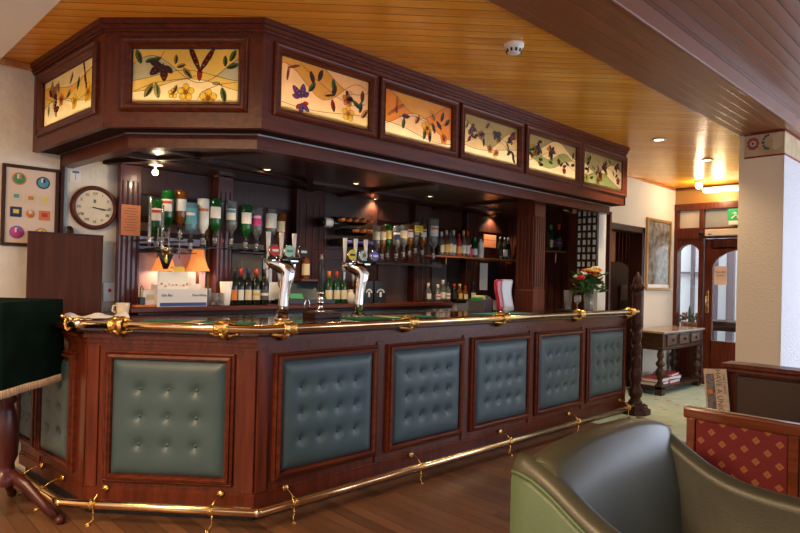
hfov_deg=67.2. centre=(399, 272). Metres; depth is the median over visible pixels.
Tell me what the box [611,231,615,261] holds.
wall
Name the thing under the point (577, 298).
wine glass
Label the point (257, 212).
bottle
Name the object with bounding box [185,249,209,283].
table lamp
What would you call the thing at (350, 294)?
ginger jar
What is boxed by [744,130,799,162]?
trim
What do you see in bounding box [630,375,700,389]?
shelf
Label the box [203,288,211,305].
glass tumbler
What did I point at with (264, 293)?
wine bottle
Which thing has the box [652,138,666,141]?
recessed light
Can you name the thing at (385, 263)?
shelf
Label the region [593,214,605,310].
post
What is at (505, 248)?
bottle
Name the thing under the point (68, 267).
panel
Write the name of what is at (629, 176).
trim
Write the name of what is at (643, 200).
wall
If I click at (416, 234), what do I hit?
bottle
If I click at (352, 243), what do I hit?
wine bottle
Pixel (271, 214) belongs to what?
bottle
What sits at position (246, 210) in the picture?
bottle
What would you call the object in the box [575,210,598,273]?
lattice panel
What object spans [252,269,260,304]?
wine bottle
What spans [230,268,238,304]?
wine bottle
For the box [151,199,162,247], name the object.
bottle
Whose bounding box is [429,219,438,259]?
bottle
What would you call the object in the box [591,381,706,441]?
floor
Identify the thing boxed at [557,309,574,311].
drip tray
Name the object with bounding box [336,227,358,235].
wine bottle
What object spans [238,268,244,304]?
wine bottle
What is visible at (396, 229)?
bottle
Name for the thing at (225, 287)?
cup
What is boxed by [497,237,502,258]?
bottle
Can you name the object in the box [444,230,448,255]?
bottle
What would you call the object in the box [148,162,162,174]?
spot lamp
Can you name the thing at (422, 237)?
bottle
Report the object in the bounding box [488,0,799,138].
ceiling beam
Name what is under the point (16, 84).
wall
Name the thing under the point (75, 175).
postcard
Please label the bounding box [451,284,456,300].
bottle
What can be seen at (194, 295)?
box
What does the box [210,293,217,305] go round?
glass tumbler
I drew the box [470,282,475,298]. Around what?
bottle
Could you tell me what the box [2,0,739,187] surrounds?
ceiling
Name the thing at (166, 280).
menu card
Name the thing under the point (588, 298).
glass vase
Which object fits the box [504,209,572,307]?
wall
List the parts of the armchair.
panel, arm, arm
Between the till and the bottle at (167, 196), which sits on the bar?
the till
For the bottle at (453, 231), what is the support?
on the shelf at (441, 259)
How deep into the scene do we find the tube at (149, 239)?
4.34 m
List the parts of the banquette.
rail, frame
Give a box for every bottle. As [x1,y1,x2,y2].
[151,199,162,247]
[161,190,173,241]
[174,190,186,240]
[184,202,197,252]
[197,198,209,247]
[209,198,221,246]
[226,200,237,247]
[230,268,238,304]
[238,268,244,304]
[240,204,251,251]
[245,269,252,304]
[251,206,262,252]
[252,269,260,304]
[260,269,268,304]
[265,208,276,244]
[275,213,285,256]
[302,255,309,278]
[319,217,348,227]
[325,216,344,221]
[325,271,332,298]
[329,238,351,245]
[333,271,339,303]
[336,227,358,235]
[338,217,351,223]
[338,239,358,246]
[340,271,346,303]
[344,228,365,235]
[346,217,358,224]
[347,239,363,246]
[349,218,365,225]
[354,218,372,225]
[356,228,372,235]
[357,240,372,246]
[372,226,379,261]
[379,226,385,260]
[384,225,391,259]
[393,226,400,260]
[400,225,407,258]
[406,224,413,257]
[412,222,419,255]
[419,224,426,256]
[425,283,430,301]
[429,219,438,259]
[434,284,440,301]
[438,231,444,254]
[440,280,445,300]
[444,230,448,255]
[445,283,450,300]
[448,228,452,255]
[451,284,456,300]
[452,230,455,255]
[456,233,461,255]
[457,284,462,300]
[461,230,465,256]
[462,286,467,300]
[466,231,469,256]
[470,245,472,256]
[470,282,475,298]
[472,237,477,256]
[478,236,483,257]
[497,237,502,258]
[503,237,507,258]
[507,238,510,259]
[547,225,553,250]
[555,224,562,250]
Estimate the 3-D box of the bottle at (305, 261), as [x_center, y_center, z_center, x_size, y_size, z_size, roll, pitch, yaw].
[-0.854,-0.065,5.467,0.074,0.250,0.072,1,0,-14]
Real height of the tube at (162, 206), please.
0.360 m
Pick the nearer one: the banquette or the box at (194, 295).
the banquette
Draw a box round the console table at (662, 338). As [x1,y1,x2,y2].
[630,325,704,395]
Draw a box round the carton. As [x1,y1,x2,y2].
[468,295,492,312]
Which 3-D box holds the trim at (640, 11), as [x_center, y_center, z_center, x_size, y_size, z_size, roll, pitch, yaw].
[-0.228,-1.411,1.736,10.000,0.110,0.030,2,-1,-44]
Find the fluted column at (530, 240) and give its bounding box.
[514,201,545,312]
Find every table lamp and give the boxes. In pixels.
[151,249,174,271]
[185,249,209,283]
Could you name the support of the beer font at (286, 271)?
on the bar counter
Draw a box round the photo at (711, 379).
[706,374,716,408]
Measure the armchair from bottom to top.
0.910 m
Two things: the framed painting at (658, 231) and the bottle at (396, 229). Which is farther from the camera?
the framed painting at (658, 231)
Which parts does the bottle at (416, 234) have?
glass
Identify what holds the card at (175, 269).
on the bar
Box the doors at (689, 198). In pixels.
[672,183,738,383]
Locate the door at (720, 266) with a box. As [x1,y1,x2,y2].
[702,238,737,383]
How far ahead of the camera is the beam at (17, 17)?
3.16 m
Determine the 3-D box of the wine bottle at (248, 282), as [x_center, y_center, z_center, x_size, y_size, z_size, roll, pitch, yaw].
[-1.256,0.119,4.977,0.076,0.300,0.076,1,0,-9]
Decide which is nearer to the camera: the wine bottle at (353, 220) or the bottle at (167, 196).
the bottle at (167, 196)
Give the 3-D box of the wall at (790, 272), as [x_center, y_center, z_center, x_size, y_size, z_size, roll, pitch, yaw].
[3.888,0.247,5.785,1.582,2.584,0.006,2,-1,-44]
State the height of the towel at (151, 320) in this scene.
0.008 m
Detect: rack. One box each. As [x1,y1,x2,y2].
[140,228,180,268]
[314,226,374,269]
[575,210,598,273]
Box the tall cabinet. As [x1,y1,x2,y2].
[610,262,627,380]
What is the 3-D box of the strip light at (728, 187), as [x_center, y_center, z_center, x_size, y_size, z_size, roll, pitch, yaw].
[4.413,-1.144,8.277,0.110,0.070,0.496,2,-1,-44]
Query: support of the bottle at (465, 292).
on the bar
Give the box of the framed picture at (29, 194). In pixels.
[0,163,59,245]
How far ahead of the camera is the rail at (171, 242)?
4.78 m
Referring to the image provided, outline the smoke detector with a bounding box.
[504,40,523,55]
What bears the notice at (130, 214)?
attached to the bar
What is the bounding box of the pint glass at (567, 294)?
[564,290,572,309]
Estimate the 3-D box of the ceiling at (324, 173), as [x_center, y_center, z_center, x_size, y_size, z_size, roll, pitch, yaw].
[0.058,-0.758,5.476,5.101,0.025,1.560,2,-1,-44]
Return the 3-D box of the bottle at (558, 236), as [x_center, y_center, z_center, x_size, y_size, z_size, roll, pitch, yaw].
[1.865,-0.408,7.076,0.084,0.310,0.086,1,0,-6]
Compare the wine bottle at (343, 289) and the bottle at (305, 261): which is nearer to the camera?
the bottle at (305, 261)
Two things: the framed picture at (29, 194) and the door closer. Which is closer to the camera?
the framed picture at (29, 194)
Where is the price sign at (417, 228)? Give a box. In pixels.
[415,225,422,232]
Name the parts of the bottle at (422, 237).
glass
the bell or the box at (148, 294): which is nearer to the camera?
the bell
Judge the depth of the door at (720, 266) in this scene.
8.36 m
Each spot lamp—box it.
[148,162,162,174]
[695,180,702,188]
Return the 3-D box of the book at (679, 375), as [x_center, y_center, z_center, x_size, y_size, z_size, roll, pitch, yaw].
[3.525,1.371,7.973,0.340,0.045,0.240,2,-1,-38]
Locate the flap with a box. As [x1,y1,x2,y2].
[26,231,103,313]
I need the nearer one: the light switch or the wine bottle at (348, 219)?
the light switch
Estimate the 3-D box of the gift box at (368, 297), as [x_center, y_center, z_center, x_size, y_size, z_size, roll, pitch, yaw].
[-0.334,0.191,5.895,0.109,0.215,0.103,2,-1,-44]
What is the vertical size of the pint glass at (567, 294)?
0.205 m
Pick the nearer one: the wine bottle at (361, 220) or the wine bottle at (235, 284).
the wine bottle at (235, 284)
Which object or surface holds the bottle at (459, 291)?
on the bar
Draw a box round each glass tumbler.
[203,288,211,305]
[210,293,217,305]
[217,293,222,305]
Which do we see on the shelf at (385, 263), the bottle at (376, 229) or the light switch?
the bottle at (376, 229)
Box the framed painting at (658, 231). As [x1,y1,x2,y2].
[645,217,671,290]
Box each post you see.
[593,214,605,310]
[621,272,650,416]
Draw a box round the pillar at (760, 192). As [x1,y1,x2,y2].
[735,135,783,365]
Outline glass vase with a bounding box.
[583,294,593,310]
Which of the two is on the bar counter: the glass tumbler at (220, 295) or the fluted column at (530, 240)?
the fluted column at (530, 240)
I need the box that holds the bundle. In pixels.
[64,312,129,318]
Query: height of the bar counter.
1.090 m
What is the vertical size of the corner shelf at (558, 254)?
0.140 m
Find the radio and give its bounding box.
[138,286,144,304]
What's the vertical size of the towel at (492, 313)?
0.008 m
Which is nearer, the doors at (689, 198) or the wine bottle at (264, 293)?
the wine bottle at (264, 293)
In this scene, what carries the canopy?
hanging from the ceiling at (460, 43)
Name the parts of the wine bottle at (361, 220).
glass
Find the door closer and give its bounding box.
[699,228,737,235]
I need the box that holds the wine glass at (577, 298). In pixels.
[573,295,581,308]
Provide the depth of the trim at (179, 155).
4.59 m
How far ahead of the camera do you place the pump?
4.35 m
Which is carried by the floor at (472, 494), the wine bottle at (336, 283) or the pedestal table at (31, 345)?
the pedestal table at (31, 345)
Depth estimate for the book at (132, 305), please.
4.33 m
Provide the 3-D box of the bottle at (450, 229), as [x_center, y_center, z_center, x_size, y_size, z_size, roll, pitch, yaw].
[0.565,-0.343,6.827,0.072,0.320,0.072,2,-1,-38]
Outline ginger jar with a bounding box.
[347,290,354,303]
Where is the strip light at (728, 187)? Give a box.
[701,185,738,192]
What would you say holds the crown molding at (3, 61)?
attached to the wall at (16, 84)
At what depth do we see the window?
8.66 m
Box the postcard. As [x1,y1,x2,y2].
[70,169,80,182]
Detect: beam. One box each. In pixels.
[0,0,59,58]
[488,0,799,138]
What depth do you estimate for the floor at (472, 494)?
3.57 m
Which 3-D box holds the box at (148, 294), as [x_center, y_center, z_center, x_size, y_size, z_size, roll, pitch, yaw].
[-1.860,0.190,4.444,0.105,0.120,0.102,2,-1,-44]
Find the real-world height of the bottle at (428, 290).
0.200 m
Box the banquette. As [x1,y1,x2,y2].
[721,361,799,422]
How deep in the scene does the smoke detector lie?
3.50 m
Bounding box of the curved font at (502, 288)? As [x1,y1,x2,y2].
[494,279,513,311]
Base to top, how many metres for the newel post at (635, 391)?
1.521 m
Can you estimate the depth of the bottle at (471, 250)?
7.05 m
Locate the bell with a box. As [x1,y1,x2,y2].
[67,226,73,232]
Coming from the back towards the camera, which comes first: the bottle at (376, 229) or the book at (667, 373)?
the book at (667, 373)
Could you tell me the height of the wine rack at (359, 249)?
0.568 m
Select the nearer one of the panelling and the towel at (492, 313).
the towel at (492, 313)
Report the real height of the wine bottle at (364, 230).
0.072 m
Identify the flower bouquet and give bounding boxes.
[569,266,609,293]
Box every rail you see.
[14,399,634,532]
[60,307,639,340]
[140,241,269,258]
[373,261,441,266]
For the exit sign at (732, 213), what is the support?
attached to the doors at (689, 198)
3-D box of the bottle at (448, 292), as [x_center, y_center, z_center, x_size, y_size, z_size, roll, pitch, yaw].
[0.539,0.222,6.810,0.068,0.210,0.070,2,-1,-25]
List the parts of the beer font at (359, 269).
handle, handle, handle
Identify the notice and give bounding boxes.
[121,204,140,235]
[483,234,495,247]
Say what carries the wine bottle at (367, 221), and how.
in the wine rack at (359, 249)
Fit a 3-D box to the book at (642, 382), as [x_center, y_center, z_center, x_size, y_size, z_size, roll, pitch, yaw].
[3.263,1.408,7.724,0.240,0.045,0.340,1,-1,44]
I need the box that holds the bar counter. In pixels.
[16,308,628,520]
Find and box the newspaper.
[703,368,729,411]
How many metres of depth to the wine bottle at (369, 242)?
5.79 m
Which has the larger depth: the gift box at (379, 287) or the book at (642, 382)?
the book at (642, 382)
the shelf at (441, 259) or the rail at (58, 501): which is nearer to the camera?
the rail at (58, 501)
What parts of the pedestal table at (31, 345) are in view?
turned stem, leg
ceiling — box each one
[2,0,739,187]
[99,150,571,217]
[643,0,799,120]
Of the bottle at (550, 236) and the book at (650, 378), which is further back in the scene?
the book at (650, 378)
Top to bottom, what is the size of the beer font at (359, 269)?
0.600 m
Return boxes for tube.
[133,196,153,245]
[145,205,164,253]
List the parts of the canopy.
panel frame, stained glass, panel frame, stained glass, stained glass, panel frame, cornice, stained glass, panel frame, stained glass, panel frame, stained glass, panel frame, stained glass, panel frame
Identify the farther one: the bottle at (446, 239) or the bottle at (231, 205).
the bottle at (446, 239)
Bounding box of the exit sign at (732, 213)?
[728,208,737,224]
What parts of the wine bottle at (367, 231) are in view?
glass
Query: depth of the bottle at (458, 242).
6.91 m
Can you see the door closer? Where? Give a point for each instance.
(709, 232)
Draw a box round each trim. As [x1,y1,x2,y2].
[58,156,67,232]
[103,151,524,214]
[606,0,795,127]
[627,174,675,190]
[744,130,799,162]
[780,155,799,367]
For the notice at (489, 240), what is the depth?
7.51 m
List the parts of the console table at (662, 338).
leg, drawer, leg, drawer, drawer, leg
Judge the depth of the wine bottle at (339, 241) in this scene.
5.66 m
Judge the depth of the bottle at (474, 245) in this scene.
7.10 m
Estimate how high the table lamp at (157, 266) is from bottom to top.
0.433 m
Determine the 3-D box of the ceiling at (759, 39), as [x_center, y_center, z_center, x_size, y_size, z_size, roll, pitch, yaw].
[2.729,-1.455,0.808,13.000,0.115,5.440,2,-1,-44]
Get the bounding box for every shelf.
[294,279,317,280]
[425,255,515,265]
[545,250,566,262]
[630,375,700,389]
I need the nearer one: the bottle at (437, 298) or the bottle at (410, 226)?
the bottle at (410, 226)
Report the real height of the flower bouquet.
0.448 m
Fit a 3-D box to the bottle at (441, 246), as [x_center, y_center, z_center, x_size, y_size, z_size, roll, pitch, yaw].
[0.462,-0.321,6.729,0.072,0.270,0.072,2,-1,-43]
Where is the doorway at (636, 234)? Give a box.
[612,222,644,386]
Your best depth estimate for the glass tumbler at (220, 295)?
4.75 m
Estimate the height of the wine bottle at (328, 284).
0.300 m
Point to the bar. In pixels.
(406, 286)
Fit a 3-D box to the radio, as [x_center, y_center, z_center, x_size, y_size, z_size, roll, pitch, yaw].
[-1.875,0.171,4.375,0.040,0.158,0.040,2,-1,-44]
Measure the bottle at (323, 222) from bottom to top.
0.087 m
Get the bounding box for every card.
[157,271,191,288]
[169,266,184,271]
[269,282,278,299]
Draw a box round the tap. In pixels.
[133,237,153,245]
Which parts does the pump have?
handle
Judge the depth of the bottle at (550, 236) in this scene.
7.12 m
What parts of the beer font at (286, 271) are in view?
handle, handle, handle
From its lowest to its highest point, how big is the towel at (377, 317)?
0.008 m
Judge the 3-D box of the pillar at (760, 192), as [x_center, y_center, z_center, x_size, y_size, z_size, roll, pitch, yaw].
[3.767,0.156,5.917,1.580,2.764,0.355,2,-1,-44]
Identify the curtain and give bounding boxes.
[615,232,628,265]
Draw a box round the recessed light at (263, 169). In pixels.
[261,168,272,170]
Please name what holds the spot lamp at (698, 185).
attached to the ceiling at (460, 43)
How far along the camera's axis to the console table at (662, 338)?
7.77 m
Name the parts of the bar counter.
upholstered panel, panel frame, upholstered panel, panel frame, upholstered panel, panel frame, plinth moulding, panel frame, upholstered panel, cornice moulding, panel frame, upholstered panel, panel frame, upholstered panel, panel frame, upholstered panel, panel frame, upholstered panel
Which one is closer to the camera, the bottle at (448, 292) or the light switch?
the light switch
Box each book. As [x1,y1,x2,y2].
[132,305,156,306]
[640,381,668,385]
[642,375,669,382]
[651,374,681,379]
[653,370,678,376]
[668,378,679,383]
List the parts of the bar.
fluted post, panel, panel, panel, panel, fluted post, panel, panel, panel, fluted post, panel, panel, fluted post, panel, panel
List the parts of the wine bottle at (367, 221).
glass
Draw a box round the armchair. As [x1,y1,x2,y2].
[510,416,799,532]
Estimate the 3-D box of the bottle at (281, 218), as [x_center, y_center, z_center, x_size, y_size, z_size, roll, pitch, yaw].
[-1.036,-0.314,5.221,0.092,0.385,0.092,1,0,-4]
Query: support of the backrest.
on the armchair
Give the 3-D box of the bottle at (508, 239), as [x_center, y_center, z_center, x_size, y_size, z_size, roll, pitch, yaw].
[1.362,-0.297,7.586,0.072,0.280,0.072,2,0,-24]
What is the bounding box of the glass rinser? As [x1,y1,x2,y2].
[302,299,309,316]
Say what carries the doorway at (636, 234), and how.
in the wall at (643, 200)
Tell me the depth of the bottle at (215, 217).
4.75 m
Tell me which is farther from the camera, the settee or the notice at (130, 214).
the notice at (130, 214)
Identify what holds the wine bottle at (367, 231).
in the wine rack at (359, 249)
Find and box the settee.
[683,405,799,497]
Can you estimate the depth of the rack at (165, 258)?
4.40 m
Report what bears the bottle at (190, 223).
on the rail at (171, 242)
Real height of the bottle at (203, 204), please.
0.385 m
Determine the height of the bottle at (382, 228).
0.355 m
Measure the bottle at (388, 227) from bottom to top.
0.355 m
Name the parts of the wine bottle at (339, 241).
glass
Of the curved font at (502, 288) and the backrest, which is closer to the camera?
the backrest
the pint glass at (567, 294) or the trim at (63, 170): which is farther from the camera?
the pint glass at (567, 294)
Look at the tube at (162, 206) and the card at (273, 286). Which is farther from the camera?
the card at (273, 286)
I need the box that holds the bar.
[114,164,507,315]
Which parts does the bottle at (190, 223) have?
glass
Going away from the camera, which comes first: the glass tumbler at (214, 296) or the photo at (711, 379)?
the photo at (711, 379)
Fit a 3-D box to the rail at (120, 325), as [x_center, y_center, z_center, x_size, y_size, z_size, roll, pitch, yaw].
[0.504,0.363,4.587,5.346,0.132,0.764,2,-1,-35]
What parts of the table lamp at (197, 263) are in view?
lamp shade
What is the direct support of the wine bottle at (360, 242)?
in the wine rack at (359, 249)
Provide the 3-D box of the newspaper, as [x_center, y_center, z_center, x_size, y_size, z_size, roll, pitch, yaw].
[1.926,0.806,3.649,0.027,0.452,0.173,2,-1,-44]
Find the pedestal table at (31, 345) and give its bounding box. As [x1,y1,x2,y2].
[0,297,65,524]
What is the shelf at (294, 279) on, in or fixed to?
attached to the bar
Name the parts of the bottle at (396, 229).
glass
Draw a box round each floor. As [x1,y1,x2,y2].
[0,422,685,532]
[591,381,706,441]
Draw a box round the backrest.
[534,418,680,532]
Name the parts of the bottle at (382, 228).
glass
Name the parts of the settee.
rail, panel, panel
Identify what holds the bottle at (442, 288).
on the bar
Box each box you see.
[138,290,153,304]
[151,283,206,306]
[364,281,372,302]
[373,281,385,302]
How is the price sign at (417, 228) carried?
hanging from the bottle at (416, 234)
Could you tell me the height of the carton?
0.154 m
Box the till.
[274,283,334,304]
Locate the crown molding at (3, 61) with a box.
[0,58,31,70]
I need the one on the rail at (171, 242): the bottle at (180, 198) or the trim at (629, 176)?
the bottle at (180, 198)
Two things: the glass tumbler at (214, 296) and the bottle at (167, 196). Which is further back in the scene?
the glass tumbler at (214, 296)
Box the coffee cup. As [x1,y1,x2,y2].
[111,303,129,313]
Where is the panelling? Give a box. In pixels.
[506,212,611,309]
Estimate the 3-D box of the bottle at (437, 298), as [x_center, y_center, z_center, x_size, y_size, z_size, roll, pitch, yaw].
[0.419,0.228,6.696,0.068,0.190,0.070,2,-1,-31]
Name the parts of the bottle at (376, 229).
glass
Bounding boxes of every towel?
[141,319,255,324]
[339,314,436,319]
[471,312,536,315]
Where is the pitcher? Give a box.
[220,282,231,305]
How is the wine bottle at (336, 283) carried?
on the bar
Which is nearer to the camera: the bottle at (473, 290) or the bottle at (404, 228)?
the bottle at (404, 228)
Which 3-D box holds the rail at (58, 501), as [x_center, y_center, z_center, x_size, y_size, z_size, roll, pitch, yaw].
[0.216,1.353,4.519,5.602,0.182,1.448,2,-1,-26]
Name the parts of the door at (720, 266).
handle, glass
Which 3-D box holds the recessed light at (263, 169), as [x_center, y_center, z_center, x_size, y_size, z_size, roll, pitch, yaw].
[-1.002,-0.773,4.539,0.091,0.010,0.091,2,-1,-44]
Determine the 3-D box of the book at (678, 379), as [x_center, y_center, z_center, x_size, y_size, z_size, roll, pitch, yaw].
[3.524,1.416,7.972,0.240,0.045,0.340,1,-1,45]
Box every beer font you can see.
[264,231,307,319]
[341,238,378,316]
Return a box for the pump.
[303,253,341,318]
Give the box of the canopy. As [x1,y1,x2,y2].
[30,17,629,214]
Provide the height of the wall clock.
0.320 m
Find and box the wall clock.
[69,186,116,229]
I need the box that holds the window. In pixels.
[678,208,737,326]
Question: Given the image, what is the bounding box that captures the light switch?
[103,283,114,301]
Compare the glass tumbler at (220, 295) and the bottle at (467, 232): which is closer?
the glass tumbler at (220, 295)
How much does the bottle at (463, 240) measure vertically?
0.310 m
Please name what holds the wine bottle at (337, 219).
in the wine rack at (359, 249)
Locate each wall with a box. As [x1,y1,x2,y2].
[0,64,495,472]
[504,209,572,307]
[572,177,675,375]
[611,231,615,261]

